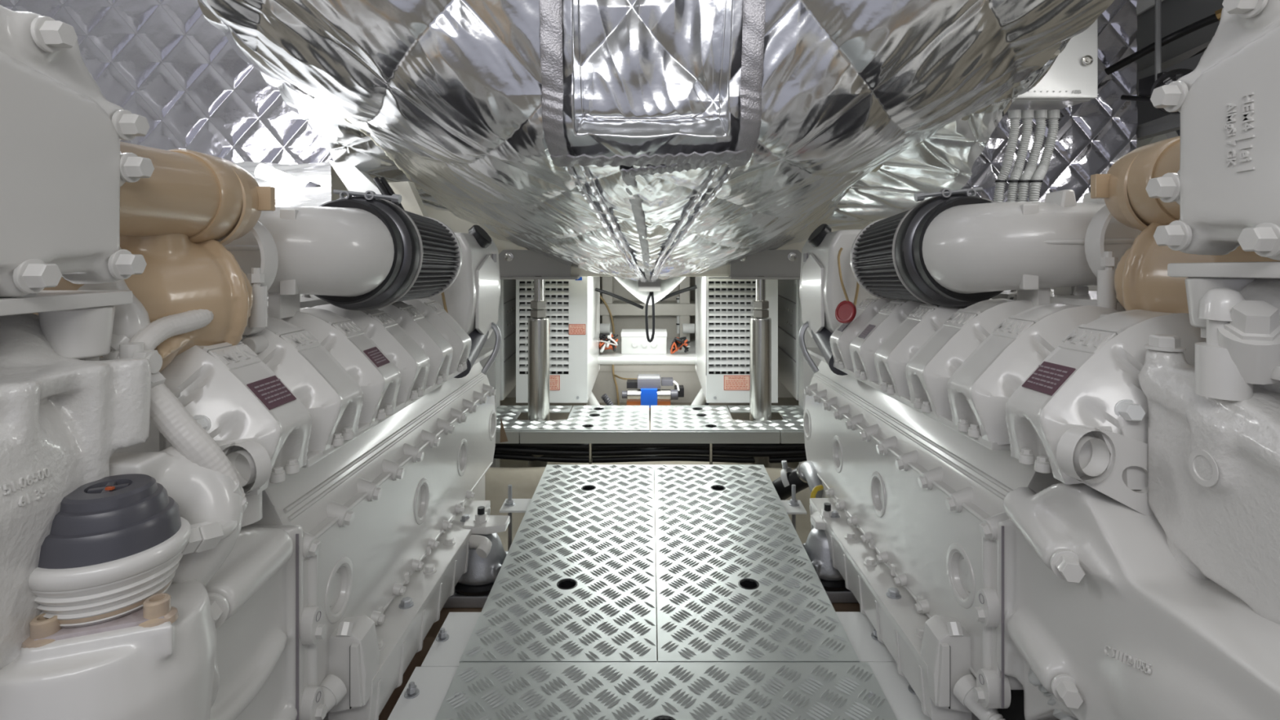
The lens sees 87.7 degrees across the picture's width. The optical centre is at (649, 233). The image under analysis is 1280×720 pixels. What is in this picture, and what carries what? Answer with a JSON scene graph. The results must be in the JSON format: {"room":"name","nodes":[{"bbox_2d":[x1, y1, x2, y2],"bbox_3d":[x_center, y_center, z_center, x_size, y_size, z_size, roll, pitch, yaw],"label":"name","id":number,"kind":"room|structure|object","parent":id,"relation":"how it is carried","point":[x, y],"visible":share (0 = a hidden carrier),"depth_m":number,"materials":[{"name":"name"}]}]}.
{"room":"mechanical room","nodes":[
{"label":"mechanical room","id":0,"kind":"room"},
{"bbox_2d":[484,397,811,660],"bbox_3d":[0.000,0.691,1.300,5.200,0.680,5.400,0,0,0],"label":"floor","id":1,"kind":"structure","parent":0,"point":[524,480],"depth_m":2.29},
{"bbox_2d":[378,608,482,719],"bbox_3d":[-0.568,0.912,1.480,0.465,0.176,0.240,0,0,0],"label":"bearer","id":2,"kind":"object","parent":1,"relation":"on","point":[418,659],"visible":0.02,"depth_m":1.36,"materials":[{"name":"black metal"}]},
{"bbox_2d":[0,4,501,719],"bbox_3d":[-0.672,0.290,1.140,0.558,1.056,1.681,0,0,0],"label":"engine","id":3,"kind":"object","parent":2,"relation":"on","point":[247,442],"visible":1,"depth_m":0.74,"materials":[{"name":"white paint"}]},
{"bbox_2d":[0,290,132,315],"bbox_3d":[-0.657,0.057,0.482,0.285,0.026,0.365,0,0,0],"label":"shelf","id":4,"kind":"object","parent":3,"relation":"attached to","point":[12,303],"depth_m":0.60,"materials":[{"name":"white metal"}]},
{"bbox_2d":[0,579,216,719],"bbox_3d":[-0.572,0.463,0.559,0.356,0.314,0.217,0,0,0],"label":"engine part","id":5,"kind":"object","parent":3,"relation":"on","point":[147,651],"depth_m":0.54,"materials":[{"name":"white metal"}]},
{"bbox_2d":[28,473,248,627],"bbox_3d":[-0.471,0.268,0.616,0.119,0.100,0.192,0,0,0],"label":"canister","id":6,"kind":"object","parent":3,"relation":"on","point":[105,550],"depth_m":0.55,"materials":[{"name":"black plastic"}]},
{"bbox_2d":[253,378,291,403],"bbox_3d":[-0.459,0.192,0.815,0.018,0.021,0.054,0,0,0],"label":"print","id":7,"kind":"object","parent":3,"relation":"on","point":[265,390],"depth_m":0.81,"materials":[{"name":"purple"}]},
{"bbox_2d":[368,349,386,363],"bbox_3d":[-0.456,0.205,1.116,0.016,0.019,0.040,0,0,0],"label":"print","id":8,"kind":"object","parent":3,"relation":"on","point":[375,356],"depth_m":1.11,"materials":[{"name":"purple"}]},
{"bbox_2d":[372,177,404,210],"bbox_3d":[-0.754,-0.086,1.959,0.120,0.162,0.041,0,0,12],"label":"cable","id":9,"kind":"object","parent":3,"relation":"attached to","point":[381,184],"visible":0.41,"depth_m":1.96,"materials":[{"name":"black rubber"}]},
{"bbox_2d":[468,534,492,558],"bbox_3d":[-0.384,0.685,1.463,0.039,0.050,0.123,0,0,-44],"label":"hose","id":10,"kind":"object","parent":3,"relation":"attached to","point":[482,544],"visible":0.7,"depth_m":1.43,"materials":[{"name":"white plastic"}]},
{"bbox_2d":[442,506,510,608],"bbox_3d":[-0.385,0.724,1.520,0.150,0.197,0.140,0,0,0],"label":"mount","id":11,"kind":"object","parent":2,"relation":"on","point":[473,588],"visible":0.54,"depth_m":1.47,"materials":[{"name":"silver metal"}]},
{"bbox_2d":[457,533,508,585],"bbox_3d":[-0.384,0.728,1.520,0.125,0.094,0.122,0,0,0],"label":"hood","id":12,"kind":"object","parent":11,"relation":"attached to","point":[481,571],"depth_m":1.47,"materials":[{"name":"silver metal"}]},
{"bbox_2d":[500,417,507,442],"bbox_3d":[-0.506,0.680,2.310,0.032,0.096,0.020,0,0,0],"label":"scrap","id":13,"kind":"object","parent":1,"relation":"on","point":[503,435],"visible":1,"depth_m":2.30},
{"bbox_2d":[499,484,531,551],"bbox_3d":[-0.358,0.850,1.800,0.080,0.340,0.080,0,0,0],"label":"bracket","id":14,"kind":"object","parent":1,"relation":"on","point":[510,505],"visible":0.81,"depth_m":1.79,"materials":[{"name":"white metal"}]},
{"bbox_2d":[498,249,580,467],"bbox_3d":[-0.435,0.507,2.609,0.313,0.886,0.102,0,0,0],"label":"support post","id":15,"kind":"object","parent":1,"relation":"on","point":[513,264],"visible":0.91,"depth_m":2.58,"materials":[{"name":"silver metal"}]},
{"bbox_2d":[493,452,807,462],"bbox_3d":[0.025,0.860,2.570,1.552,0.059,0.044,0,0,0],"label":"hose","id":16,"kind":"object","parent":15,"relation":"attached to","point":[496,455],"visible":0.69,"depth_m":2.56,"materials":[{"name":"black rubber"}]},
{"bbox_2d":[435,466,657,719],"bbox_3d":[0.016,0.877,1.311,0.674,0.306,1.522,0,0,0],"label":"frame","id":17,"kind":"object","parent":1,"relation":"on","point":[654,467],"visible":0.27,"depth_m":1.12,"materials":[{"name":"silver metal"}]},
{"bbox_2d":[387,666,457,719],"bbox_3d":[-0.353,0.750,0.961,0.082,0.077,0.322,0,0,0],"label":"plate","id":18,"kind":"object","parent":17,"relation":"attached to","point":[423,695],"visible":0.88,"depth_m":1.05,"materials":[{"name":"white metal"}]},
{"bbox_2d":[404,688,419,698],"bbox_3d":[-0.377,0.728,1.055,0.023,0.002,0.023,0,0,0],"label":"washer","id":19,"kind":"object","parent":18,"relation":"in","point":[409,693],"depth_m":1.05,"materials":[{"name":"silver metal"}]},
{"bbox_2d":[421,612,480,666],"bbox_3d":[-0.350,0.753,1.208,0.076,0.077,0.161,0,0,0],"label":"plate","id":20,"kind":"object","parent":17,"relation":"attached to","point":[449,645],"visible":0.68,"depth_m":1.20,"materials":[{"name":"white metal"}]},
{"bbox_2d":[435,633,448,642],"bbox_3d":[-0.375,0.731,1.205,0.023,0.002,0.023,0,0,0],"label":"washer","id":21,"kind":"object","parent":20,"relation":"in","point":[441,637],"depth_m":1.20,"materials":[{"name":"silver metal"}]},
{"bbox_2d":[459,464,657,663],"bbox_3d":[-0.155,0.734,1.599,0.332,0.032,0.953,0,0,0],"label":"plate","id":22,"kind":"object","parent":17,"relation":"on","point":[575,580],"visible":1,"depth_m":1.39,"materials":[{"name":"silver metal"}]},
{"bbox_2d":[435,662,897,719],"bbox_3d":[0.024,0.734,0.835,0.684,0.032,0.569,0,0,0],"label":"plate","id":23,"kind":"object","parent":17,"relation":"on","point":[477,691],"visible":1,"depth_m":1.05,"materials":[{"name":"silver metal"}]},
{"bbox_2d":[654,464,859,662],"bbox_3d":[0.183,0.734,1.599,0.340,0.032,0.953,0,0,0],"label":"plate","id":24,"kind":"object","parent":17,"relation":"on","point":[736,580],"visible":1,"depth_m":1.39,"materials":[{"name":"silver metal"}]},
{"bbox_2d":[835,611,895,662],"bbox_3d":[0.385,0.753,1.215,0.079,0.077,0.150,0,0,0],"label":"shelf","id":25,"kind":"object","parent":17,"relation":"attached to","point":[860,632],"visible":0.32,"depth_m":1.20,"materials":[{"name":"white metal"}]},
{"bbox_2d":[871,632,878,640],"bbox_3d":[0.413,0.731,1.209,0.023,0.002,0.023,0,0,0],"label":"washer","id":26,"kind":"object","parent":25,"relation":"in","point":[873,635],"depth_m":1.20,"materials":[{"name":"silver metal"}]},
{"bbox_2d":[867,662,932,719],"bbox_3d":[0.399,0.750,0.967,0.082,0.077,0.334,0,0,0],"label":"shelf","id":27,"kind":"object","parent":17,"relation":"attached to","point":[903,700],"visible":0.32,"depth_m":1.06,"materials":[{"name":"white metal"}]},
{"bbox_2d":[907,684,915,694],"bbox_3d":[0.424,0.728,1.064,0.023,0.002,0.023,0,0,0],"label":"washer","id":28,"kind":"object","parent":27,"relation":"in","point":[910,691],"depth_m":1.06,"materials":[{"name":"silver metal"}]},
{"bbox_2d":[586,276,709,405],"bbox_3d":[0.000,0.554,3.485,1.000,0.908,0.970,0,0,0],"label":"support frame","id":29,"kind":"object","parent":1,"relation":"on","point":[680,365],"visible":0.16,"depth_m":3.80,"materials":[{"name":"white metal"}]},
{"bbox_2d":[515,276,599,403],"bbox_3d":[-0.413,0.406,3.148,0.300,0.612,0.704,0,0,0],"label":"electrical cabinet","id":30,"kind":"object","parent":29,"relation":"on","point":[573,305],"visible":0.67,"depth_m":2.80,"materials":[{"name":"white metal"}]},
{"bbox_2d":[549,375,559,390],"bbox_3d":[-0.428,0.627,2.798,0.100,0.062,0.001,0,0,0],"label":"label","id":31,"kind":"object","parent":30,"relation":"attached to","point":[554,380],"depth_m":2.80,"materials":[{"name":"orange"}]},
{"bbox_2d":[568,324,585,334],"bbox_3d":[-0.305,0.403,2.798,0.070,0.044,0.001,0,0,0],"label":"print","id":32,"kind":"object","parent":30,"relation":"attached to","point":[574,329],"depth_m":2.80,"materials":[{"name":"orange"}]},
{"bbox_2d":[595,288,644,309],"bbox_3d":[-0.147,0.313,3.200,0.236,0.105,0.016,0,0,0],"label":"cable","id":33,"kind":"object","parent":30,"relation":"attached to","point":[597,290],"visible":0.99,"depth_m":3.19,"materials":[{"name":"black rubber"}]},
{"bbox_2d":[599,332,618,352],"bbox_3d":[-0.218,0.564,3.450,0.111,0.091,0.111,0,0,0],"label":"bundle","id":34,"kind":"object","parent":29,"relation":"on","point":[607,342],"visible":0.96,"depth_m":3.42,"materials":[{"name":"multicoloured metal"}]},
{"bbox_2d":[600,294,619,405],"bbox_3d":[-0.237,0.663,3.800,0.129,0.650,0.012,0,0,0],"label":"cable","id":35,"kind":"object","parent":29,"relation":"attached to","point":[601,297],"visible":0.66,"depth_m":3.79,"materials":[{"name":"beige plastic"}]},
{"bbox_2d":[621,328,666,354],"bbox_3d":[-0.031,0.568,3.498,0.238,0.114,0.125,0,0,0],"label":"junction box","id":36,"kind":"object","parent":29,"relation":"on","point":[633,341],"visible":1,"depth_m":3.44,"materials":[{"name":"grey plastic"}]},
{"bbox_2d":[597,338,697,364],"bbox_3d":[-0.015,0.645,3.665,0.590,0.040,0.610,0,0,0],"label":"shelf","id":37,"kind":"object","parent":29,"relation":"attached to","point":[608,357],"depth_m":3.37,"materials":[{"name":"white metal"}]},
{"bbox_2d":[675,296,679,333],"bbox_3d":[0.166,0.472,3.850,0.029,0.212,0.030,0,0,0],"label":"pipe","id":38,"kind":"object","parent":29,"relation":"attached to","point":[677,297],"visible":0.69,"depth_m":3.84,"materials":[{"name":"grey metal"}]},
{"bbox_2d":[670,337,689,354],"bbox_3d":[0.156,0.577,3.445,0.108,0.087,0.093,0,0,0],"label":"bundle","id":39,"kind":"object","parent":29,"relation":"on","point":[677,343],"visible":1,"depth_m":3.42,"materials":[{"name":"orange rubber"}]},
{"bbox_2d":[695,276,777,403],"bbox_3d":[0.387,0.406,3.148,0.300,0.612,0.704,0,0,0],"label":"electrical cabinet","id":40,"kind":"object","parent":29,"relation":"on","point":[724,308],"visible":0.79,"depth_m":2.80,"materials":[{"name":"white metal"}]},
{"bbox_2d":[660,284,697,302],"bbox_3d":[0.135,0.288,3.200,0.182,0.081,0.018,0,0,0],"label":"cable","id":41,"kind":"object","parent":40,"relation":"hanging from","point":[690,288],"visible":0.9,"depth_m":3.19,"materials":[{"name":"black rubber"}]},
{"bbox_2d":[724,375,749,390],"bbox_3d":[0.364,0.627,2.798,0.108,0.062,0.001,0,0,0],"label":"label","id":42,"kind":"object","parent":40,"relation":"attached to","point":[731,382],"depth_m":2.80,"materials":[{"name":"orange"}]},
{"bbox_2d":[495,420,804,464],"bbox_3d":[0.000,0.812,2.572,1.320,0.176,0.276,0,0,0],"label":"cross beam","id":43,"kind":"structure","parent":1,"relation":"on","point":[513,437],"depth_m":2.43,"materials":[{"name":"silver metal"}]},
{"bbox_2d":[496,405,572,431],"bbox_3d":[-0.492,0.721,2.615,0.335,0.006,0.350,0,0,0],"label":"plate","id":44,"kind":"object","parent":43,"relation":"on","point":[508,415],"visible":0.59,"depth_m":2.63,"materials":[{"name":"silver metal"}]},
{"bbox_2d":[520,405,648,431],"bbox_3d":[-0.239,0.734,2.615,0.472,0.032,0.350,0,0,0],"label":"plate","id":45,"kind":"object","parent":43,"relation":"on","point":[581,418],"visible":0.97,"depth_m":2.56,"materials":[{"name":"silver metal"}]},
{"bbox_2d":[495,442,804,449],"bbox_3d":[0.025,0.787,2.510,1.552,0.061,0.046,0,0,0],"label":"hose","id":46,"kind":"object","parent":43,"relation":"attached to","point":[780,446],"visible":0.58,"depth_m":2.50,"materials":[{"name":"black rubber"}]},
{"bbox_2d":[650,405,779,431],"bbox_3d":[0.239,0.734,2.615,0.472,0.032,0.350,0,0,0],"label":"plate","id":47,"kind":"object","parent":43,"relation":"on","point":[663,418],"visible":1,"depth_m":2.56,"materials":[{"name":"silver metal"}]},
{"bbox_2d":[727,405,804,431],"bbox_3d":[0.492,0.721,2.615,0.335,0.006,0.350,0,0,0],"label":"plate","id":48,"kind":"object","parent":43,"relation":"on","point":[793,415],"visible":0.65,"depth_m":2.61,"materials":[{"name":"silver metal"}]},
{"bbox_2d":[622,373,684,409],"bbox_3d":[0.016,0.838,3.525,0.326,0.180,0.130,0,0,0],"label":"pump","id":49,"kind":"object","parent":1,"relation":"on","point":[649,395],"visible":0.95,"depth_m":3.48,"materials":[{"name":"silver metal"}]},
{"bbox_2d":[613,374,637,379],"bbox_3d":[-0.135,0.798,3.692,0.021,0.030,0.237,0,0,-36],"label":"cable","id":50,"kind":"object","parent":49,"relation":"attached to","point":[615,375],"visible":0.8,"depth_m":3.68,"materials":[{"name":"beige plastic"}]},
{"bbox_2d":[728,249,801,467],"bbox_3d":[0.469,0.507,2.609,0.313,0.886,0.102,0,0,0],"label":"support post","id":51,"kind":"object","parent":1,"relation":"on","point":[762,266],"visible":0.84,"depth_m":2.58,"materials":[{"name":"silver metal"}]},
{"bbox_2d":[494,445,805,457],"bbox_3d":[0.025,0.823,2.540,1.552,0.063,0.048,0,0,0],"label":"hose","id":52,"kind":"object","parent":51,"relation":"attached to","point":[504,449],"visible":0.61,"depth_m":2.53,"materials":[{"name":"black rubber"}]},
{"bbox_2d":[781,484,806,529],"bbox_3d":[0.378,0.850,1.790,0.069,0.340,0.080,0,0,0],"label":"bracket","id":53,"kind":"object","parent":1,"relation":"on","point":[793,507],"visible":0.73,"depth_m":1.79,"materials":[{"name":"white metal"}]},
{"bbox_2d":[831,602,860,611],"bbox_3d":[0.608,0.912,1.500,0.485,0.176,0.240,0,0,0],"label":"bearer","id":54,"kind":"object","parent":1,"relation":"on","point":[838,606],"visible":0.02,"depth_m":1.47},
{"bbox_2d":[802,502,857,602],"bbox_3d":[0.410,0.724,1.540,0.150,0.197,0.140,0,0,0],"label":"mount","id":55,"kind":"object","parent":54,"relation":"on","point":[816,545],"visible":0.41,"depth_m":1.49,"materials":[{"name":"silver metal"}]},
{"bbox_2d":[802,527,844,581],"bbox_3d":[0.411,0.728,1.540,0.125,0.094,0.122,0,0,0],"label":"hood","id":56,"kind":"object","parent":55,"relation":"attached to","point":[816,545],"depth_m":1.50,"materials":[{"name":"silver metal"}]},
{"bbox_2d":[798,0,1279,719],"bbox_3d":[0.673,0.272,1.108,0.554,1.089,1.744,0,0,0],"label":"engine","id":57,"kind":"object","parent":55,"relation":"on","point":[1042,439],"visible":0.98,"depth_m":0.78,"materials":[{"name":"white paint"}]},
{"bbox_2d":[772,460,823,500],"bbox_3d":[0.417,0.731,1.861,0.140,0.190,0.334,0,0,-20],"label":"hose","id":58,"kind":"object","parent":57,"relation":"attached to","point":[804,476],"visible":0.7,"depth_m":1.89,"materials":[{"name":"black rubber"}]},
{"bbox_2d":[835,247,856,324],"bbox_3d":[0.442,0.118,1.541,0.042,0.169,0.128,0,0,0],"label":"tag","id":59,"kind":"object","parent":57,"relation":"hanging from","point":[846,310],"visible":1,"depth_m":1.50,"materials":[{"name":"red plastic"}]},
{"bbox_2d":[861,325,872,335],"bbox_3d":[0.455,0.205,1.402,0.016,0.019,0.033,0,0,0],"label":"print","id":60,"kind":"object","parent":57,"relation":"on","point":[867,330],"depth_m":1.40,"materials":[{"name":"purple"}]},
{"bbox_2d":[1026,364,1067,388],"bbox_3d":[0.459,0.166,0.774,0.018,0.022,0.054,0,0,0],"label":"print","id":61,"kind":"object","parent":57,"relation":"on","point":[1044,376],"depth_m":0.77,"materials":[{"name":"purple"}]},
{"bbox_2d":[1167,261,1279,278],"bbox_3d":[0.657,0.026,0.482,0.285,0.034,0.365,0,0,0],"label":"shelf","id":62,"kind":"object","parent":57,"relation":"attached to","point":[1271,269],"depth_m":0.60,"materials":[{"name":"white metal"}]},
{"bbox_2d":[506,276,794,397],"bbox_3d":[0.000,0.100,4.010,5.200,2.000,0.060,0,0,0],"label":"wall","id":63,"kind":"structure","parent":0,"point":[668,322],"depth_m":3.98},
{"bbox_2d":[479,279,821,467],"bbox_3d":[0.000,0.450,2.760,5.200,1.300,0.080,0,0,0],"label":"wall","id":64,"kind":"structure","parent":0,"point":[806,373],"depth_m":2.72,"materials":[{"name":"white metal"}]},
{"bbox_2d":[499,279,515,400],"bbox_3d":[-0.707,0.415,3.210,0.186,0.590,0.780,0,0,0],"label":"locker","id":65,"kind":"object","parent":64,"relation":"attached to","point":[508,286],"visible":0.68,"depth_m":2.90,"materials":[{"name":"white metal"}]},
{"bbox_2d":[330,166,903,276],"bbox_3d":[0.100,-0.064,2.678,4.600,0.472,0.075,0,0,0],"label":"cross beam","id":66,"kind":"structure","parent":64,"relation":"attached to","point":[456,224],"depth_m":2.64,"materials":[{"name":"white metal"}]},
{"bbox_2d":[777,279,799,400],"bbox_3d":[0.707,0.415,3.210,0.186,0.590,0.780,0,0,0],"label":"locker","id":67,"kind":"object","parent":64,"relation":"attached to","point":[788,289],"visible":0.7,"depth_m":2.97,"materials":[{"name":"white metal"}]},
{"bbox_3d":[0.000,-0.890,1.300,5.240,0.060,5.400,0,0,0],"label":"ceiling","id":68,"kind":"structure","parent":0,"visible":0},
{"bbox_2d":[197,0,1115,282],"bbox_3d":[-0.016,-0.344,1.706,1.849,1.073,1.866,0,0,0],"label":"blanket","id":69,"kind":"object","parent":68,"relation":"hanging from","point":[642,140],"visible":0.96,"depth_m":1.30,"materials":[{"name":"silver fabric"}]},
{"bbox_2d":[328,160,381,194],"bbox_3d":[-0.858,-0.130,2.025,0.216,0.180,0.050,0,0,0],"label":"frame","id":70,"kind":"object","parent":69,"relation":"attached to","point":[355,180],"visible":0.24,"depth_m":2.00,"materials":[{"name":"white metal"}]},
{"bbox_2d":[388,181,429,217],"bbox_3d":[-0.732,-0.093,2.025,0.124,0.126,0.050,0,0,0],"label":"frame","id":71,"kind":"object","parent":69,"relation":"attached to","point":[411,202],"visible":0.5,"depth_m":2.00,"materials":[{"name":"white metal"}]},
{"bbox_2d":[637,280,660,291],"bbox_3d":[-0.003,0.202,2.620,0.088,0.049,0.080,0,0,0],"label":"box","id":72,"kind":"object","parent":69,"relation":"attached to","point":[642,286],"visible":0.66,"depth_m":2.58,"materials":[{"name":"grey metal"}]},
{"bbox_2d":[644,291,654,342],"bbox_3d":[0.000,0.327,2.620,0.039,0.206,0.011,0,0,0],"label":"cable loop","id":73,"kind":"object","parent":72,"relation":"hanging from","point":[651,293],"visible":0.94,"depth_m":2.62,"materials":[{"name":"black rubber"}]},
{"bbox_2d":[960,0,1137,202],"bbox_3d":[1.295,-0.405,2.271,0.690,0.910,0.058,0,0,0],"label":"blanket","id":74,"kind":"object","parent":68,"relation":"attached to","point":[1092,135],"visible":0.24,"depth_m":2.25,"materials":[{"name":"silver fabric"}]},
{"bbox_2d":[1006,17,1097,111],"bbox_3d":[1.143,-0.601,2.099,0.397,0.398,0.233,0,0,0],"label":"electrical box","id":75,"kind":"object","parent":74,"relation":"attached to","point":[1072,79],"visible":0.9,"depth_m":2.00,"materials":[{"name":"white metal"}]},
{"bbox_2d":[993,109,1021,202],"bbox_3d":[1.123,-0.224,2.100,0.088,0.325,0.036,0,0,0],"label":"conduit","id":76,"kind":"object","parent":75,"relation":"attached to","point":[1015,115],"visible":0.9,"depth_m":2.09,"materials":[{"name":"grey plastic"}]},
{"bbox_2d":[1006,109,1034,202],"bbox_3d":[1.158,-0.224,2.092,0.099,0.325,0.042,0,0,-21],"label":"conduit","id":77,"kind":"object","parent":75,"relation":"attached to","point":[1028,115],"visible":0.88,"depth_m":2.09,"materials":[{"name":"grey plastic"}]},
{"bbox_2d":[1017,109,1047,201],"bbox_3d":[1.189,-0.223,2.084,0.125,0.326,0.047,0,0,-29],"label":"conduit","id":78,"kind":"object","parent":75,"relation":"attached to","point":[1041,115],"visible":0.87,"depth_m":2.09,"materials":[{"name":"grey plastic"}]},
{"bbox_2d":[1028,109,1060,201],"bbox_3d":[1.219,-0.223,2.075,0.150,0.327,0.051,0,0,-34],"label":"conduit","id":79,"kind":"object","parent":75,"relation":"attached to","point":[1053,116],"visible":0.94,"depth_m":2.09,"materials":[{"name":"grey plastic"}]},
{"bbox_2d":[1104,13,1218,75],"bbox_3d":[1.610,-0.598,2.025,0.046,0.151,0.415,0,0,-27],"label":"pipe","id":80,"kind":"object","parent":74,"relation":"attached to","point":[1210,20],"visible":0.7,"depth_m":2.06,"materials":[{"name":"metal"}]},
{"bbox_2d":[1214,8,1222,20],"bbox_3d":[1.660,-0.637,1.905,0.042,0.048,0.067,0,0,-32],"label":"brass fitting","id":81,"kind":"object","parent":80,"relation":"attached to","point":[1218,13],"visible":0.14,"depth_m":1.92,"materials":[{"name":"brown metal"}]},
{"bbox_2d":[1120,0,1193,114],"bbox_3d":[1.507,-0.600,1.971,0.128,0.523,0.262,0,0,0],"label":"pipe","id":82,"kind":"object","parent":68,"relation":"hanging from","point":[1147,85],"visible":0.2,"depth_m":1.98,"materials":[{"name":"grey metal"}]},
{"bbox_2d":[1136,0,1223,148],"bbox_3d":[2.075,-0.362,2.425,0.950,1.325,1.050,0,0,0],"label":"duct","id":83,"kind":"object","parent":68,"relation":"hanging from","point":[1154,125],"visible":0.13,"depth_m":2.34,"materials":[{"name":"grey metal"}]},
{"bbox_2d":[1148,51,1204,80],"bbox_3d":[1.784,-0.559,2.108,0.054,0.152,0.418,0,0,-16],"label":"shelf","id":84,"kind":"object","parent":83,"relation":"attached to","point":[1185,60],"depth_m":2.19,"materials":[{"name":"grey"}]},
{"bbox_2d":[1161,40,1211,70],"bbox_3d":[1.883,-0.615,2.225,0.293,0.250,0.451,0,0,0],"label":"cable tray","id":85,"kind":"object","parent":83,"relation":"on","point":[1177,54],"depth_m":2.23,"materials":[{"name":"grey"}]},
{"bbox_3d":[-2.585,0.050,1.300,0.070,2.100,5.400,0,0,0],"label":"wall","id":86,"kind":"structure","parent":0,"visible":0},
{"bbox_2d":[0,0,333,166],"bbox_3d":[-1.715,-0.545,2.271,1.570,0.630,0.058,0,0,0],"label":"blanket","id":87,"kind":"object","parent":86,"relation":"attached to","point":[161,61],"visible":0.48,"depth_m":2.25,"materials":[{"name":"silver fabric"}]},
{"bbox_2d":[235,161,331,206],"bbox_3d":[-1.560,-0.141,1.883,1.680,0.210,0.752,0,0,0],"label":"ledge","id":88,"kind":"object","parent":86,"relation":"attached to","point":[319,173],"visible":0.12,"depth_m":1.95,"materials":[{"name":"white metal"}]},
{"bbox_2d":[254,163,320,187],"bbox_3d":[-1.032,-0.149,1.900,0.178,0.103,0.044,0,0,0],"label":"lamp","id":89,"kind":"object","parent":88,"relation":"on","point":[265,172],"visible":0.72,"depth_m":1.88,"materials":[{"name":"white"}]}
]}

